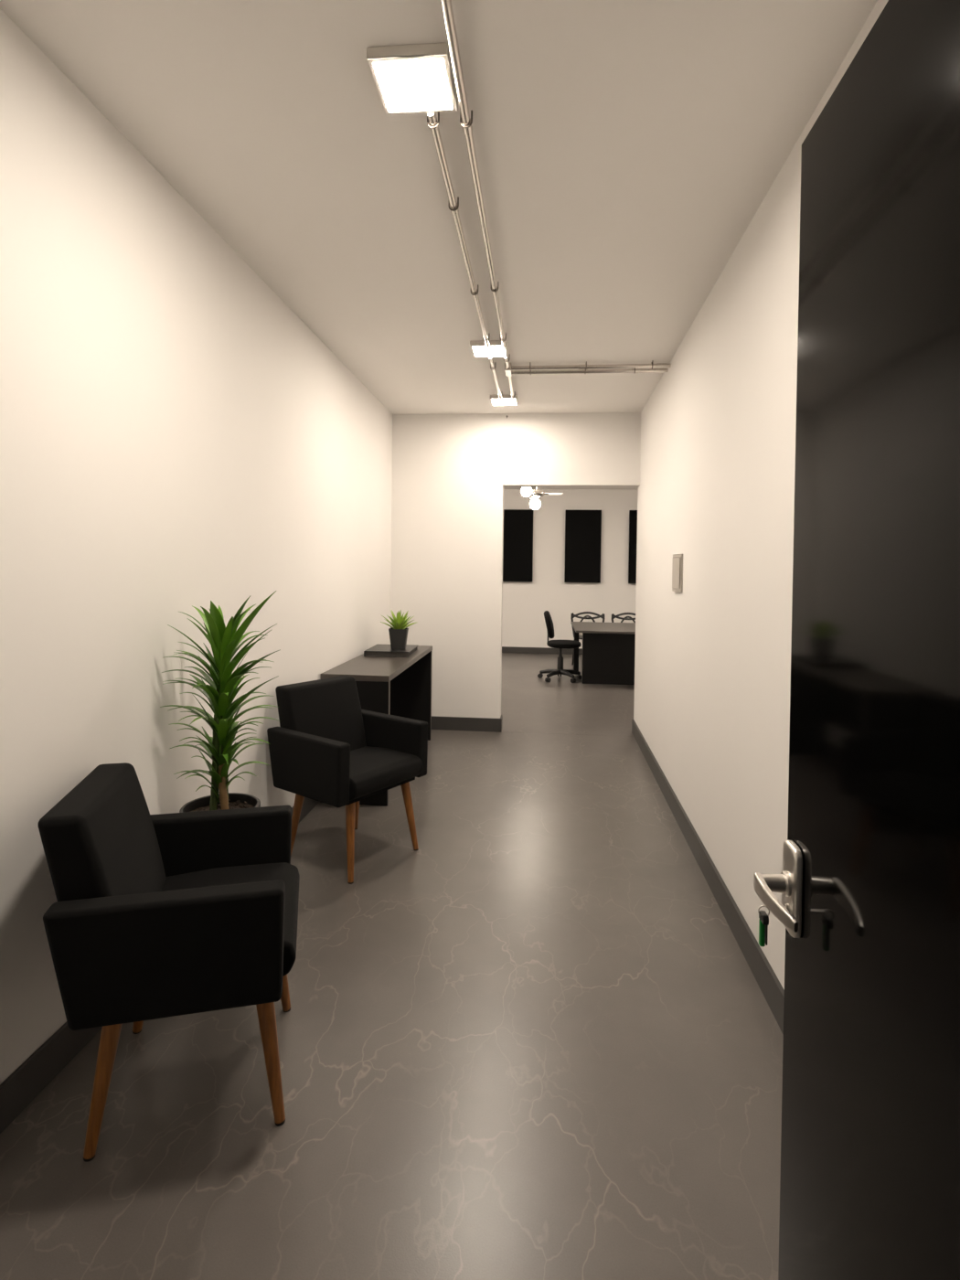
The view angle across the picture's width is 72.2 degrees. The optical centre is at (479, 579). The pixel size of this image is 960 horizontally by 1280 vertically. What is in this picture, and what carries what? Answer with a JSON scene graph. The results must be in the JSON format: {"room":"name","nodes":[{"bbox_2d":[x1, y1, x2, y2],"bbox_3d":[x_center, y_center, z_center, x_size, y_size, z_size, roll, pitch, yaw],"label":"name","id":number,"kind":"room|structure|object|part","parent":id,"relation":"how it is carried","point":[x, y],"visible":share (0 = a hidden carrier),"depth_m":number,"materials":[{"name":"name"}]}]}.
{"room":"office waiting area","nodes":[
{"label":"office waiting area","id":0,"kind":"room"},
{"bbox_2d":[0,8,392,1084],"bbox_3d":[-1.141,-0.029,3.181,0.150,2.827,5.859,1,1,5],"label":"wall","id":1,"kind":"structure","parent":0,"point":[175,438],"depth_m":2.19,"materials":[{"name":"paint"}]},
{"bbox_2d":[0,797,319,1133],"bbox_3d":[-1.077,1.326,3.188,0.014,0.118,5.545,1,1,5],"label":"baseboard","id":2,"kind":"structure","parent":1,"relation":"attached to","point":[19,1089],"depth_m":1.80,"materials":[{"name":"plastic"}]},
{"bbox_2d":[0,652,783,1279],"bbox_3d":[0.760,1.429,5.083,6.100,0.100,12.820,1,1,5],"label":"floor","id":3,"kind":"structure","parent":0,"point":[533,1040],"depth_m":1.88,"materials":[{"name":"grey concrete"}]},
{"bbox_2d":[37,762,299,1162],"bbox_3d":[-0.826,0.989,1.865,0.598,0.842,0.618,1,1,-14],"label":"armchair","id":4,"kind":"object","parent":3,"relation":"on","point":[162,915],"visible":1,"depth_m":1.61,"materials":[{"name":"black fabric"}]},
{"bbox_3d":[-1.006,0.801,1.815,0.220,0.470,0.472,1,1,-14],"label":"backrest","id":5,"kind":"part","parent":4,"relation":"part of","materials":[{"name":"black fabric"}]},
{"bbox_3d":[-0.926,1.223,1.634,0.048,0.371,0.101,1,1,31],"label":"leg","id":6,"kind":"part","parent":4,"relation":"part of","materials":[{"name":"brown wood"}]},
{"bbox_3d":[-1.026,1.216,2.029,0.101,0.371,0.048,1,1,31],"label":"leg","id":7,"kind":"part","parent":4,"relation":"part of","materials":[{"name":"brown wood"}]},
{"bbox_3d":[-0.753,0.908,1.600,0.531,0.282,0.072,1,1,-14],"label":"armrest","id":8,"kind":"part","parent":4,"relation":"part of","materials":[{"name":"black fabric"}]},
{"bbox_3d":[-0.886,0.898,2.129,0.531,0.282,0.072,1,1,-14],"label":"armrest","id":9,"kind":"part","parent":4,"relation":"part of","materials":[{"name":"black fabric"}]},
{"bbox_2d":[161,862,299,976],"bbox_3d":[-0.739,0.980,1.886,0.420,0.116,0.472,1,1,-14],"label":"seat cushion","id":10,"kind":"object","parent":4,"relation":"on","point":[202,874],"depth_m":2.03,"materials":[{"name":"black fabric"}]},
{"bbox_3d":[-0.556,1.226,1.727,0.101,0.371,0.048,1,1,31],"label":"leg","id":11,"kind":"part","parent":4,"relation":"part of","materials":[{"name":"brown wood"}]},
{"bbox_3d":[-0.655,1.219,2.122,0.048,0.371,0.101,1,1,31],"label":"leg","id":12,"kind":"part","parent":4,"relation":"part of","materials":[{"name":"brown wood"}]},
{"bbox_2d":[160,590,280,812],"bbox_3d":[-0.895,0.718,2.404,0.452,1.363,0.347,1,1,5],"label":"potted plant","id":13,"kind":"object","parent":3,"relation":"on","point":[224,640],"visible":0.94,"depth_m":2.36,"materials":[{"name":"green plant"}]},
{"bbox_3d":[-0.945,1.111,2.396,0.274,0.578,0.274,1,1,5],"label":"pot","id":14,"kind":"part","parent":13,"relation":"part of","materials":[{"name":"black ceramic"}]},
{"bbox_2d":[266,675,427,884],"bbox_3d":[-0.669,0.967,3.353,0.598,0.842,0.618,1,1,36],"label":"armchair","id":15,"kind":"object","parent":3,"relation":"on","point":[325,748],"visible":0.97,"depth_m":3.28,"materials":[{"name":"black fabric"}]},
{"bbox_3d":[-0.914,1.197,3.281,0.101,0.371,0.048,1,1,-9],"label":"leg","id":16,"kind":"part","parent":15,"relation":"part of","materials":[{"name":"brown wood"}]},
{"bbox_3d":[-0.823,0.882,3.128,0.531,0.282,0.072,1,1,36],"label":"armrest","id":17,"kind":"part","parent":15,"relation":"part of","materials":[{"name":"black fabric"}]},
{"bbox_3d":[-0.819,0.777,3.461,0.220,0.470,0.472,1,1,36],"label":"backrest","id":18,"kind":"part","parent":15,"relation":"part of","materials":[{"name":"black fabric"}]},
{"bbox_3d":[-0.605,1.204,3.057,0.048,0.371,0.101,1,1,-9],"label":"leg","id":19,"kind":"part","parent":15,"relation":"part of","materials":[{"name":"brown wood"}]},
{"bbox_3d":[-0.675,1.195,3.611,0.048,0.371,0.101,1,1,-9],"label":"leg","id":20,"kind":"part","parent":15,"relation":"part of","materials":[{"name":"brown wood"}]},
{"bbox_3d":[-0.646,1.018,3.337,0.430,0.032,0.472,1,1,36],"label":"seat frame","id":21,"kind":"part","parent":15,"relation":"part of","materials":[{"name":"black fabric"}]},
{"bbox_2d":[349,746,422,800],"bbox_3d":[-0.597,0.960,3.301,0.420,0.116,0.472,1,1,36],"label":"seat cushion","id":22,"kind":"object","parent":15,"relation":"on","point":[374,770],"depth_m":3.24,"materials":[{"name":"black fabric"}]},
{"bbox_3d":[-0.503,0.879,3.570,0.531,0.282,0.072,1,1,36],"label":"armrest","id":23,"kind":"part","parent":15,"relation":"part of","materials":[{"name":"black fabric"}]},
{"bbox_3d":[-0.366,1.202,3.387,0.101,0.371,0.048,1,1,-9],"label":"leg","id":24,"kind":"part","parent":15,"relation":"part of","materials":[{"name":"brown wood"}]},
{"bbox_2d":[320,645,432,806],"bbox_3d":[-0.694,0.967,4.801,0.428,0.794,1.580,1,1,5],"label":"console table","id":25,"kind":"object","parent":3,"relation":"on","point":[400,687],"visible":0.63,"depth_m":4.65,"materials":[{"name":"laminate"}]},
{"bbox_3d":[-0.767,0.997,4.034,0.423,0.758,0.036,1,1,5],"label":"panel","id":26,"kind":"part","parent":25,"relation":"part of","materials":[{"name":"black laminate"}]},
{"bbox_2d":[363,644,418,657],"bbox_3d":[-0.673,0.546,5.054,0.334,0.040,0.440,1,1,4],"label":"book","id":27,"kind":"object","parent":25,"relation":"on","point":[378,650],"visible":0.98,"depth_m":4.85,"materials":[{"name":"black paper"}]},
{"bbox_2d":[380,609,416,649],"bbox_3d":[-0.621,0.380,5.029,0.297,0.295,0.317,1,1,-1],"label":"succulent","id":28,"kind":"object","parent":27,"relation":"on","point":[399,633],"visible":1,"depth_m":4.96,"materials":[{"name":"green plant"}]},
{"bbox_2d":[388,627,408,649],"bbox_3d":[-0.620,0.451,5.018,0.142,0.153,0.142,1,1,-1],"label":"pot","id":29,"kind":"object","parent":27,"relation":"on","point":[398,635],"depth_m":4.96,"materials":[{"name":"black ceramic"}]},
{"bbox_3d":[-0.622,0.974,5.569,0.423,0.758,0.036,1,1,5],"label":"panel","id":30,"kind":"part","parent":25,"relation":"part of","materials":[{"name":"black laminate"}]},
{"bbox_2d":[537,610,581,682],"bbox_3d":[1.066,0.872,8.714,0.594,0.904,0.565,1,1,5],"label":"office chair","id":31,"kind":"object","parent":3,"relation":"on","point":[560,645],"visible":0.98,"depth_m":8.56,"materials":[{"name":"black fabric"}]},
{"bbox_3d":[0.923,1.225,8.757,0.260,0.080,0.068,1,1,23],"label":"arm","id":32,"kind":"part","parent":31,"relation":"part of","materials":[{"name":"black plastic"}]},
{"bbox_3d":[0.913,0.598,8.702,0.145,0.360,0.400,1,1,5],"label":"backrest","id":33,"kind":"part","parent":31,"relation":"part of","materials":[{"name":"black fabric"}]},
{"bbox_3d":[0.961,1.228,8.586,0.068,0.080,0.260,2,1,41],"label":"arm","id":34,"kind":"part","parent":31,"relation":"part of","materials":[{"name":"black plastic"}]},
{"bbox_3d":[1.109,0.845,8.688,0.450,0.086,0.450,1,1,5],"label":"seat","id":35,"kind":"part","parent":31,"relation":"part of","materials":[{"name":"black fabric"}]},
{"bbox_3d":[1.135,1.230,8.570,0.068,0.080,0.260,0,1,-31],"label":"arm","id":36,"kind":"part","parent":31,"relation":"part of","materials":[{"name":"black plastic"}]},
{"bbox_3d":[1.204,1.229,8.730,0.260,0.080,0.068,1,1,-13],"label":"arm","id":37,"kind":"part","parent":31,"relation":"part of","materials":[{"name":"black plastic"}]},
{"bbox_2d":[570,611,604,664],"bbox_3d":[1.617,0.907,9.823,0.512,0.818,0.498,1,1,5],"label":"chair","id":38,"kind":"object","parent":3,"relation":"on","point":[572,615],"visible":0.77,"depth_m":10.03,"materials":[{"name":"black metal"}]},
{"bbox_3d":[1.417,0.695,10.013,0.033,0.355,0.102,0,1,-27],"label":"post","id":39,"kind":"part","parent":38,"relation":"part of","materials":[{"name":"black plastic"}]},
{"bbox_2d":[570,621,635,684],"bbox_3d":[2.257,0.989,8.762,2.025,0.700,1.400,1,1,5],"label":"desk","id":40,"kind":"object","parent":3,"relation":"on","point":[608,648],"visible":0.43,"depth_m":8.37,"materials":[{"name":"black laminate"}]},
{"bbox_3d":[1.374,0.982,9.388,0.070,0.672,0.080,1,1,5],"label":"leg","id":41,"kind":"part","parent":40,"relation":"part of","materials":[{"name":"black laminate"}]},
{"bbox_3d":[1.334,0.996,8.488,0.030,0.672,0.120,1,1,5],"label":"panel","id":42,"kind":"part","parent":40,"relation":"part of","materials":[{"name":"black laminate"}]},
{"bbox_3d":[2.218,1.010,8.329,1.820,0.672,0.030,1,1,5],"label":"panel","id":43,"kind":"part","parent":40,"relation":"part of","materials":[{"name":"black laminate"}]},
{"bbox_2d":[611,612,635,622],"bbox_3d":[2.224,0.916,9.765,0.512,0.818,0.498,1,1,5],"label":"chair","id":44,"kind":"object","parent":3,"relation":"on","point":[613,616],"visible":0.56,"depth_m":9.98,"materials":[{"name":"black plastic"}]},
{"bbox_2d":[0,0,877,489],"bbox_3d":[0.866,-1.508,5.747,6.100,0.100,11.390,1,1,5],"label":"ceiling","id":45,"kind":"structure","parent":0,"point":[625,150],"depth_m":2.19,"materials":[{"name":"paint"}]},
{"bbox_2d":[366,42,458,114],"bbox_3d":[-0.183,-1.393,1.840,0.216,0.033,0.216,1,1,5],"label":"ceiling light","id":46,"kind":"object","parent":45,"relation":"in","point":[419,84],"visible":1,"depth_m":1.81,"materials":[{"name":"white plastic"}]},
{"bbox_2d":[373,58,452,112],"bbox_3d":[-0.183,-1.377,1.840,0.188,0.001,0.188,1,1,5],"label":"diffuser","id":47,"kind":"object","parent":46,"relation":"attached to","point":[403,85],"depth_m":1.83,"materials":[{"name":"white plastic"}]},
{"bbox_2d":[426,111,502,400],"bbox_3d":[0.009,-1.410,3.575,0.039,0.049,3.280,1,1,5],"label":"conduit pipe","id":48,"kind":"object","parent":45,"relation":"attached to","point":[453,206],"visible":0.99,"depth_m":2.52,"materials":[{"name":"metal"}]},
{"bbox_2d":[440,0,515,400],"bbox_3d":[0.031,-1.396,2.739,0.039,0.049,4.940,1,1,5],"label":"conduit pipe","id":49,"kind":"object","parent":45,"relation":"attached to","point":[465,121],"visible":0.97,"depth_m":2.07,"materials":[{"name":"metal"}]},
{"bbox_2d":[469,340,507,357],"bbox_3d":[0.058,-1.425,4.072,0.216,0.033,0.216,1,1,5],"label":"ceiling light","id":50,"kind":"object","parent":45,"relation":"in","point":[496,349],"visible":0.93,"depth_m":4.04,"materials":[{"name":"white plastic"}]},
{"bbox_2d":[472,345,505,356],"bbox_3d":[0.058,-1.409,4.072,0.188,0.001,0.188,1,1,5],"label":"diffuser","id":51,"kind":"object","parent":50,"relation":"attached to","point":[477,350],"depth_m":4.07,"materials":[{"name":"white plastic"}]},
{"bbox_2d":[490,394,518,405],"bbox_3d":[0.195,-1.443,5.304,0.216,0.033,0.216,1,1,5],"label":"ceiling light","id":52,"kind":"object","parent":45,"relation":"in","point":[506,400],"visible":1,"depth_m":5.26,"materials":[{"name":"white plastic"}]},
{"bbox_2d":[491,398,516,405],"bbox_3d":[0.195,-1.427,5.305,0.188,0.001,0.188,1,1,5],"label":"diffuser","id":53,"kind":"object","parent":52,"relation":"attached to","point":[495,401],"depth_m":5.29,"materials":[{"name":"white plastic"}]},
{"bbox_2d":[504,362,511,376],"bbox_3d":[0.194,-1.421,4.461,0.044,0.050,0.150,1,1,5],"label":"junction box","id":54,"kind":"object","parent":45,"relation":"attached to","point":[508,372],"visible":0.84,"depth_m":4.42,"materials":[{"name":"metal"}]},
{"bbox_2d":[520,487,563,509],"bbox_3d":[0.796,-1.208,8.536,0.557,0.592,0.609,1,1,5],"label":"ceiling fan","id":55,"kind":"object","parent":45,"relation":"hanging from","point":[535,504],"visible":0.85,"depth_m":8.52,"materials":[{"name":"metal"}]},
{"bbox_3d":[0.604,-1.146,8.565,0.144,0.144,0.144,1,1,5],"label":"lamp globe","id":56,"kind":"part","parent":55,"relation":"part of","materials":[{"name":"white glass"}]},
{"bbox_3d":[0.722,-0.986,8.617,0.144,0.144,0.144,1,1,5],"label":"lamp globe","id":57,"kind":"part","parent":55,"relation":"part of","materials":[{"name":"white glass"}]},
{"bbox_3d":[0.738,-1.117,8.553,0.200,0.105,0.200,1,1,5],"label":"motor","id":58,"kind":"part","parent":55,"relation":"part of","materials":[{"name":"metal"}]},
{"bbox_3d":[0.961,-1.113,8.550,0.229,0.022,0.110,1,1,5],"label":"fan blade","id":59,"kind":"part","parent":55,"relation":"part of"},
{"bbox_2d":[512,367,668,374],"bbox_3d":[0.739,-1.414,4.460,1.042,0.049,0.039,1,1,5],"label":"conduit pipe","id":60,"kind":"object","parent":45,"relation":"attached to","point":[621,370],"visible":0.9,"depth_m":4.45,"materials":[{"name":"metal"}]},
{"bbox_2d":[511,361,671,370],"bbox_3d":[0.729,-1.413,4.360,1.041,0.049,0.039,1,1,5],"label":"conduit pipe","id":61,"kind":"object","parent":45,"relation":"attached to","point":[658,365],"visible":1,"depth_m":4.35,"materials":[{"name":"metal"}]},
{"bbox_2d":[390,412,640,718],"bbox_3d":[0.295,-0.054,5.912,2.195,2.827,0.150,1,1,5],"label":"wall","id":62,"kind":"structure","parent":0,"point":[451,473],"depth_m":5.87,"materials":[{"name":"paint"}]},
{"bbox_2d":[431,714,502,732],"bbox_3d":[-0.309,1.292,5.982,1.018,0.118,0.164,1,1,5],"label":"baseboard","id":63,"kind":"structure","parent":62,"relation":"attached to","point":[446,723],"depth_m":5.88,"materials":[{"name":"plastic"}]},
{"bbox_2d":[501,489,637,648],"bbox_3d":[1.376,-0.128,11.365,5.800,2.827,0.150,1,1,5],"label":"wall","id":64,"kind":"structure","parent":0,"point":[525,603],"depth_m":11.29,"materials":[{"name":"paint"}]},
{"bbox_2d":[502,509,533,581],"bbox_3d":[0.605,-0.579,11.317,0.606,1.235,0.076,1,1,5],"label":"acoustic panel","id":65,"kind":"object","parent":64,"relation":"attached to","point":[517,549],"visible":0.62,"depth_m":11.28,"materials":[{"name":"black fabric"}]},
{"bbox_2d":[501,646,582,654],"bbox_3d":[1.350,1.233,11.305,5.800,0.108,0.014,1,1,5],"label":"baseboard","id":66,"kind":"structure","parent":64,"relation":"attached to","point":[505,649],"depth_m":11.33,"materials":[{"name":"plastic"}]},
{"bbox_2d":[564,509,601,582],"bbox_3d":[1.752,-0.562,11.209,0.606,1.235,0.076,1,1,5],"label":"acoustic panel","id":67,"kind":"object","parent":64,"relation":"attached to","point":[582,528],"visible":1,"depth_m":11.17,"materials":[{"name":"black fabric"}]},
{"bbox_2d":[628,510,637,583],"bbox_3d":[2.819,-0.547,11.108,0.606,1.235,0.076,1,1,5],"label":"acoustic panel","id":68,"kind":"object","parent":64,"relation":"attached to","point":[633,514],"visible":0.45,"depth_m":11.10,"materials":[{"name":"black fabric"}]},
{"bbox_2d":[633,0,888,989],"bbox_3d":[1.158,0.004,2.964,0.150,2.827,5.861,1,1,6],"label":"wall","id":69,"kind":"structure","parent":0,"point":[716,489],"depth_m":2.77,"materials":[{"name":"paint"}]},
{"bbox_2d":[672,554,682,592],"bbox_3d":[1.177,-0.037,3.926,0.019,0.224,0.236,1,1,5],"label":"cover plate","id":70,"kind":"object","parent":69,"relation":"attached to","point":[677,559],"visible":1,"depth_m":3.88,"materials":[{"name":"white plastic"}]},
{"bbox_3d":[1.170,-0.038,3.927,0.005,0.188,0.200,1,1,5],"label":"plate","id":71,"kind":"part","parent":70,"relation":"part of","materials":[{"name":"white plastic"}]},
{"bbox_2d":[631,719,784,1034],"bbox_3d":[1.067,1.356,3.068,0.014,0.118,5.710,1,1,6],"label":"baseboard","id":72,"kind":"structure","parent":69,"relation":"attached to","point":[766,978],"depth_m":2.77,"materials":[{"name":"plastic"}]},
{"bbox_3d":[-0.278,0.029,0.233,2.124,2.827,0.150,1,1,5],"label":"wall","id":73,"kind":"structure","parent":0,"visible":0},
{"bbox_2d":[753,0,959,1279],"bbox_3d":[0.520,0.342,0.705,0.176,2.192,0.933,1,1,6],"label":"door","id":74,"kind":"structure","parent":73,"relation":"in","point":[869,881],"depth_m":0.86,"materials":[{"name":"black paint"}]},
{"bbox_2d":[757,905,769,946],"bbox_3d":[0.500,0.598,1.132,0.044,0.073,0.025,1,1,6],"label":"keychain","id":75,"kind":"object","parent":74,"relation":"in","point":[763,922],"visible":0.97,"depth_m":1.13,"materials":[{"name":"green plastic"}]},
{"bbox_3d":[0.490,0.606,1.127,0.003,0.036,0.009,1,1,6],"label":"second key blade","id":76,"kind":"part","parent":75,"relation":"part of","materials":[{"name":"black plastic"}]},
{"bbox_3d":[0.490,0.523,1.074,0.050,0.034,0.145,1,1,6],"label":"lever","id":77,"kind":"part","parent":74,"relation":"part of","materials":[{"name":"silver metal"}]},
{"bbox_3d":[0.534,0.529,1.128,0.014,0.152,0.063,1,1,6],"label":"handle plate","id":78,"kind":"part","parent":74,"relation":"part of","materials":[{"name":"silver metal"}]}
]}

